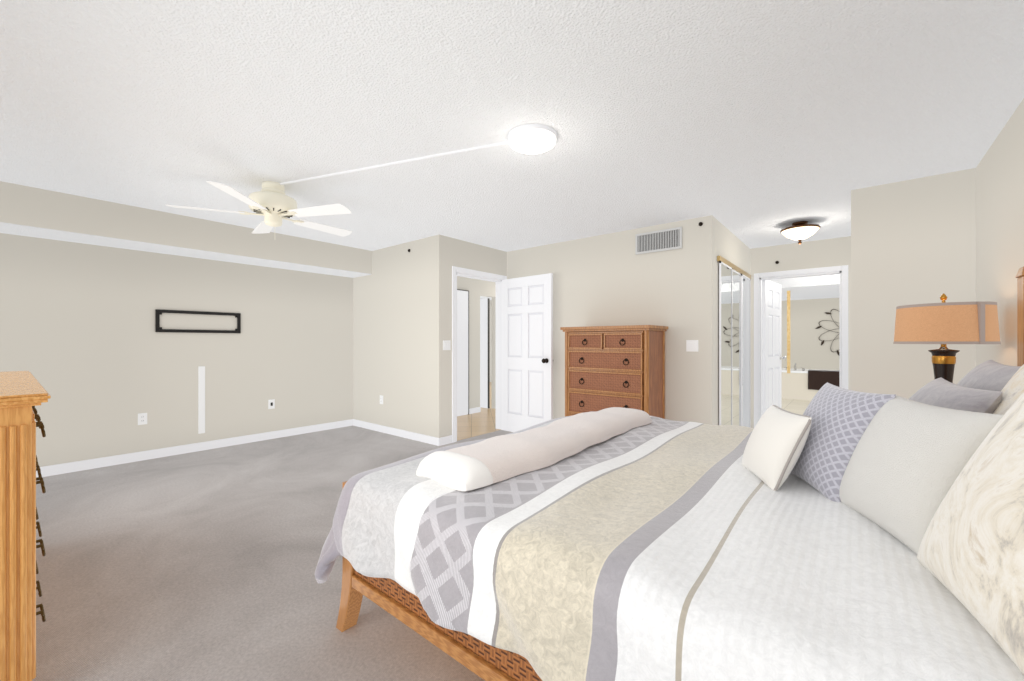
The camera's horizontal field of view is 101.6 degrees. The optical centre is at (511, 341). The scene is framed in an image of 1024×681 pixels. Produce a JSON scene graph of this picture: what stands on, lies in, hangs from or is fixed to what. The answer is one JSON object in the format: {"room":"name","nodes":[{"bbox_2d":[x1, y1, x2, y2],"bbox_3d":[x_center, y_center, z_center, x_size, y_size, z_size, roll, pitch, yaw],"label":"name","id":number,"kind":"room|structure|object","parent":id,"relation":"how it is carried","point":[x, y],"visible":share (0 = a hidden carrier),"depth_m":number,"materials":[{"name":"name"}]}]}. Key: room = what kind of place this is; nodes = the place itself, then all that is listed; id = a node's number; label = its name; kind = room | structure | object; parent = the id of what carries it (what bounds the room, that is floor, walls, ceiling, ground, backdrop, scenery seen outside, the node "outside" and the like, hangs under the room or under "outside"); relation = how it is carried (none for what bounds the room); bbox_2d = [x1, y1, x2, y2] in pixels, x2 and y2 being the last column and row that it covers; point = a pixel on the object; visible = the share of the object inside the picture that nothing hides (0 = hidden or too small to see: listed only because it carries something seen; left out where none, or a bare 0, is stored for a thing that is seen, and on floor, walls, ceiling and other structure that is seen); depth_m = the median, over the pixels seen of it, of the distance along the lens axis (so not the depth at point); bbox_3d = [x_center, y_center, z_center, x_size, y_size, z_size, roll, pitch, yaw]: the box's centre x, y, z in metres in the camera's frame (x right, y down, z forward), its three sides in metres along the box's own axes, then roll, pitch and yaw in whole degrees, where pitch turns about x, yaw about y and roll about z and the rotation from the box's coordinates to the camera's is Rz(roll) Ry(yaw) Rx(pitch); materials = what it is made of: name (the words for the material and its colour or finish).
{"room":"bedroom","nodes":[
{"label":"bedroom","id":0,"kind":"room"},
{"bbox_2d":[0,233,352,466],"bbox_3d":[-3.506,-0.020,4.639,0.150,2.440,3.910,0,0,39],"label":"wall","id":1,"kind":"structure","parent":0,"point":[93,352],"depth_m":4.35,"materials":[{"name":"paint"}]},
{"bbox_2d":[138,413,146,424],"bbox_3d":[-3.740,0.780,4.230,0.010,0.115,0.072,0,0,39],"label":"electrical outlet","id":2,"kind":"object","parent":1,"relation":"attached to","point":[142,418],"visible":1,"depth_m":4.23,"materials":[{"name":"white plastic"}]},
{"bbox_2d":[36,419,352,477],"bbox_3d":[-3.433,1.154,4.599,0.014,0.092,3.640,0,0,39],"label":"baseboard","id":3,"kind":"structure","parent":1,"relation":"attached to","point":[57,469],"depth_m":4.45,"materials":[{"name":"white wood"}]},
{"bbox_2d":[155,309,240,332],"bbox_3d":[-3.428,-0.217,4.602,0.018,0.235,0.770,0,0,39],"label":"bracket","id":4,"kind":"object","parent":1,"relation":"attached to","point":[158,313],"visible":1,"depth_m":4.55,"materials":[{"name":"black metal"}]},
{"bbox_2d":[198,366,204,433],"bbox_3d":[-3.424,0.640,4.611,0.012,0.740,0.060,0,0,39],"label":"strip","id":5,"kind":"object","parent":1,"relation":"attached to","point":[201,399],"visible":1,"depth_m":4.60,"materials":[{"name":"white"}]},
{"bbox_2d":[268,399,274,408],"bbox_3d":[-2.971,0.770,5.164,0.009,0.115,0.072,0,0,39],"label":"electrical outlet","id":6,"kind":"object","parent":1,"relation":"attached to","point":[271,403],"visible":1,"depth_m":5.16,"materials":[{"name":"white plastic"}]},
{"bbox_2d":[0,181,371,273],"bbox_3d":[-3.251,-1.083,4.450,0.484,0.315,3.640,0,0,39],"label":"wall","id":7,"kind":"structure","parent":0,"point":[32,206],"depth_m":3.96,"materials":[{"name":"paint"}]},
{"bbox_2d":[0,222,371,277],"bbox_3d":[-3.252,-0.922,4.450,0.482,0.005,3.640,0,0,39],"label":"soffit","id":8,"kind":"structure","parent":0,"point":[28,231],"depth_m":4.12,"materials":[{"name":"white paint"}]},
{"bbox_2d":[32,426,512,680],"bbox_3d":[-0.101,1.250,3.748,6.640,0.100,6.960,0,0,39],"label":"floor","id":9,"kind":"structure","parent":0,"point":[197,566],"depth_m":2.16,"materials":[{"name":"grey carpet"}]},
{"bbox_2d":[0,371,50,680],"bbox_3d":[-2.353,0.685,1.721,1.700,1.030,0.528,0,0,39],"label":"dresser","id":10,"kind":"object","parent":9,"relation":"on","point":[23,394],"visible":1,"depth_m":1.35,"materials":[{"name":"brown wood"}]},
{"bbox_2d":[560,325,667,418],"bbox_3d":[1.075,0.520,4.454,1.000,1.360,0.505,0,0,39],"label":"chest","id":11,"kind":"object","parent":9,"relation":"on","point":[614,366],"visible":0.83,"depth_m":4.25,"materials":[{"name":"brown wood"}]},
{"bbox_2d":[315,266,1023,680],"bbox_3d":[0.774,0.427,1.837,2.429,1.545,2.284,0,0,39],"label":"bed","id":12,"kind":"object","parent":9,"relation":"on","point":[835,534],"visible":1,"depth_m":1.12,"materials":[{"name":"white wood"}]},
{"bbox_2d":[416,407,652,491],"bbox_3d":[0.266,0.476,2.164,0.368,0.103,1.640,0,0,39],"label":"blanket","id":13,"kind":"object","parent":12,"relation":"on","point":[497,463],"depth_m":1.74,"materials":[{"name":"beige fabric"}]},
{"bbox_2d":[315,411,1023,680],"bbox_3d":[0.744,0.774,1.879,2.361,0.523,2.286,0,0,39],"label":"comforter","id":14,"kind":"object","parent":12,"relation":"on","point":[648,550],"depth_m":1.10,"materials":[{"name":"white fabric"}]},
{"bbox_3d":[2.540,0.850,2.469,0.485,0.700,0.704,0,0,39],"label":"nightstand","id":15,"kind":"object","parent":9,"relation":"on","visible":0},
{"bbox_2d":[893,293,1000,382],"bbox_3d":[2.546,0.105,2.464,0.439,0.785,0.439,0,0,39],"label":"lamp","id":16,"kind":"object","parent":15,"relation":"on","point":[944,323],"visible":0.92,"depth_m":2.33,"materials":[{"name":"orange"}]},
{"bbox_2d":[353,235,446,437],"bbox_3d":[-1.524,-0.020,5.463,1.865,2.440,0.120,0,0,39],"label":"wall","id":17,"kind":"structure","parent":0,"point":[393,325],"depth_m":5.29,"materials":[{"name":"paint"}]},
{"bbox_2d":[353,419,437,445],"bbox_3d":[-1.566,1.154,5.411,1.865,0.092,0.014,0,0,39],"label":"baseboard","id":18,"kind":"structure","parent":17,"relation":"attached to","point":[432,440],"depth_m":5.31,"materials":[{"name":"white wood"}]},
{"bbox_2d":[432,235,506,437],"bbox_3d":[-0.466,-0.020,5.375,0.120,2.440,1.330,0,0,39],"label":"wall","id":19,"kind":"structure","parent":0,"point":[450,248],"depth_m":4.95,"materials":[{"name":"paint"}]},
{"bbox_2d":[438,435,451,445],"bbox_3d":[-0.779,1.154,4.889,0.014,0.092,0.209,0,0,39],"label":"baseboard","id":20,"kind":"structure","parent":19,"relation":"attached to","point":[444,440],"depth_m":4.87,"materials":[{"name":"white wood"}]},
{"bbox_2d":[443,340,450,349],"bbox_3d":[-0.765,0.040,4.909,0.010,0.115,0.115,0,0,39],"label":"light switch","id":21,"kind":"object","parent":19,"relation":"attached to","point":[446,344],"visible":1,"depth_m":4.91,"materials":[{"name":"white plastic"}]},
{"bbox_2d":[452,266,506,442],"bbox_3d":[-0.392,0.149,5.357,0.016,2.102,0.999,0,0,39],"label":"door frame","id":22,"kind":"structure","parent":19,"relation":"attached to","point":[455,270],"depth_m":5.00,"materials":[{"name":"white wood"}]},
{"bbox_2d":[457,272,501,429],"bbox_3d":[-0.445,0.179,5.401,0.124,2.041,0.877,0,0,39],"label":"trim","id":23,"kind":"structure","parent":19,"relation":"attached to","point":[498,353],"depth_m":5.72,"materials":[{"name":"white wood"}]},
{"bbox_2d":[502,273,552,431],"bbox_3d":[0.168,0.177,5.372,0.840,2.030,0.185,0,0,39],"label":"hall door","id":24,"kind":"structure","parent":19,"relation":"in","point":[527,351],"depth_m":5.35,"materials":[{"name":"white wood"}]},
{"bbox_2d":[457,276,495,408],"bbox_3d":[0.678,-0.020,8.708,0.120,2.440,7.690,0,0,39],"label":"wall","id":25,"kind":"structure","parent":0,"point":[471,286],"depth_m":7.06,"materials":[{"name":"paint"}]},
{"bbox_2d":[461,407,480,415],"bbox_3d":[-1.126,1.154,6.411,0.014,0.092,1.850,0,0,39],"label":"baseboard","id":26,"kind":"structure","parent":25,"relation":"attached to","point":[474,410],"depth_m":7.00,"materials":[{"name":"white wood"}]},
{"bbox_2d":[457,289,489,415],"bbox_3d":[-0.543,0.179,7.732,0.835,2.042,3.274,0,0,39],"label":"closet doors","id":27,"kind":"structure","parent":25,"relation":"in","point":[462,352],"depth_m":6.85,"materials":[{"name":"white"}]},
{"bbox_2d":[457,382,500,440],"bbox_3d":[-0.209,1.248,9.373,4.765,0.104,7.790,0,0,39],"label":"floor","id":28,"kind":"structure","parent":0,"point":[483,421],"depth_m":6.12,"materials":[{"name":"beige wood"}]},
{"bbox_2d":[490,300,491,381],"bbox_3d":[-1.442,-0.020,11.547,0.100,2.440,6.000,0,0,39],"label":"wall","id":29,"kind":"structure","parent":0,"point":[490,340],"depth_m":12.46,"materials":[{"name":"paint"}]},
{"bbox_2d":[0,0,1023,299],"bbox_3d":[1.046,-1.290,6.229,10.700,0.100,12.250,0,0,39],"label":"ceiling","id":30,"kind":"structure","parent":0,"point":[750,124],"depth_m":2.20,"materials":[{"name":"white paint"}]},
{"bbox_2d":[166,181,351,236],"bbox_3d":[-1.874,-1.020,3.336,1.311,0.440,1.293,0,0,39],"label":"ceiling fan","id":31,"kind":"object","parent":30,"relation":"hanging from","point":[272,203],"visible":1,"depth_m":3.21,"materials":[{"name":"beige plastic"}]},
{"bbox_2d":[280,124,556,184],"bbox_3d":[-0.740,-1.212,2.907,2.116,0.056,0.811,0,0,39],"label":"led ceiling light","id":32,"kind":"object","parent":30,"relation":"attached to","point":[532,138],"visible":1,"depth_m":2.53,"materials":[{"name":"white"}]},
{"bbox_2d":[780,221,820,243],"bbox_3d":[3.001,-1.127,4.355,0.350,0.225,0.350,0,0,39],"label":"ceiling light","id":33,"kind":"object","parent":30,"relation":"attached to","point":[799,231],"visible":1,"depth_m":4.28,"materials":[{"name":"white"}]},
{"bbox_2d":[715,218,749,424],"bbox_3d":[2.593,-0.020,4.957,0.120,2.440,1.910,0,0,39],"label":"wall","id":34,"kind":"structure","parent":0,"point":[730,246],"depth_m":4.35,"materials":[{"name":"paint"}]},
{"bbox_2d":[717,256,750,426],"bbox_3d":[2.603,0.165,4.851,0.030,2.070,1.620,0,0,39],"label":"mirrored closet doors","id":35,"kind":"structure","parent":34,"relation":"in","point":[734,344],"depth_m":4.79,"materials":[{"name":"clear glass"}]},
{"bbox_2d":[507,168,975,424],"bbox_3d":[1.712,-0.020,4.367,4.525,2.440,0.120,0,0,39],"label":"wall","id":36,"kind":"structure","parent":0,"point":[913,241],"depth_m":3.41,"materials":[{"name":"paint"}]},
{"bbox_2d":[636,227,681,254],"bbox_3d":[1.544,-1.065,4.418,0.490,0.220,0.014,0,0,39],"label":"air vent","id":37,"kind":"object","parent":36,"relation":"in","point":[660,240],"visible":1,"depth_m":4.41,"materials":[{"name":"silver metal"}]},
{"bbox_2d":[686,340,697,351],"bbox_3d":[1.812,0.040,4.201,0.115,0.115,0.010,0,0,39],"label":"light switch","id":38,"kind":"object","parent":36,"relation":"attached to","point":[691,345],"visible":1,"depth_m":4.20,"materials":[{"name":"white plastic"}]},
{"bbox_2d":[750,248,758,427],"bbox_3d":[3.249,-0.020,5.575,0.107,2.440,0.120,0,0,39],"label":"wall","id":39,"kind":"structure","parent":0,"point":[754,260],"depth_m":5.54,"materials":[{"name":"paint"}]},
{"bbox_2d":[787,291,789,372],"bbox_3d":[5.099,-0.210,7.699,0.050,1.580,0.030,0,0,39],"label":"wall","id":40,"kind":"structure","parent":0,"point":[788,331],"depth_m":7.69,"materials":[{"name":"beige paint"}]},
{"bbox_2d":[782,399,810,414],"bbox_3d":[5.767,1.248,6.851,4.200,0.104,5.290,0,0,39],"label":"floor","id":41,"kind":"structure","parent":0,"point":[796,406],"depth_m":7.85,"materials":[{"name":"beige tile"}]},
{"bbox_2d":[782,363,838,400],"bbox_3d":[6.914,0.825,8.324,3.060,0.750,0.918,0,0,39],"label":"bathtub","id":42,"kind":"object","parent":41,"relation":"on","point":[803,384],"visible":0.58,"depth_m":8.55,"materials":[{"name":"white"}]},
{"bbox_2d":[808,369,838,391],"bbox_3d":[6.341,0.773,8.414,0.602,0.389,0.328,0,0,39],"label":"towel","id":43,"kind":"object","parent":42,"relation":"hanging from","point":[816,378],"depth_m":8.36,"materials":[{"name":"black"}]},
{"bbox_2d":[770,274,838,300],"bbox_3d":[6.361,-1.090,7.651,3.100,0.300,2.700,0,0,39],"label":"ceiling","id":44,"kind":"structure","parent":0,"point":[814,287],"depth_m":7.27,"materials":[{"name":"white paint"}]},
{"bbox_2d":[759,236,850,389],"bbox_3d":[3.704,-0.020,5.202,1.070,2.440,0.120,0,0,39],"label":"wall","id":45,"kind":"structure","parent":0,"point":[814,254],"depth_m":5.13,"materials":[{"name":"paint"}]},
{"bbox_2d":[754,265,847,426],"bbox_3d":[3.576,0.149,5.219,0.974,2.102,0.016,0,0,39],"label":"door frame","id":46,"kind":"structure","parent":45,"relation":"attached to","point":[843,269],"depth_m":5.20,"materials":[{"name":"white wood"}]},
{"bbox_2d":[763,280,785,413],"bbox_3d":[3.680,0.177,5.840,0.188,2.030,0.819,0,0,39],"label":"door","id":47,"kind":"structure","parent":46,"relation":"in","point":[772,343],"depth_m":5.82,"materials":[{"name":"white wood"}]},
{"bbox_2d":[782,298,838,369],"bbox_3d":[7.289,-0.020,8.701,4.200,2.440,0.100,0,0,39],"label":"wall","id":48,"kind":"structure","parent":0,"point":[808,350],"depth_m":9.19,"materials":[{"name":"beige paint"}]},
{"bbox_2d":[816,309,838,354],"bbox_3d":[7.059,-0.247,8.797,1.095,1.097,0.027,0,0,39],"label":"wall art","id":49,"kind":"object","parent":48,"relation":"attached to","point":[822,342],"visible":0.46,"depth_m":9.00,"materials":[{"name":"grey metal"}]},
{"bbox_2d":[976,99,1023,365],"bbox_3d":[1.775,-0.020,1.000,0.150,2.440,5.000,0,0,39],"label":"wall","id":50,"kind":"structure","parent":0,"point":[1000,215],"depth_m":2.43,"materials":[{"name":"paint"}]}
]}

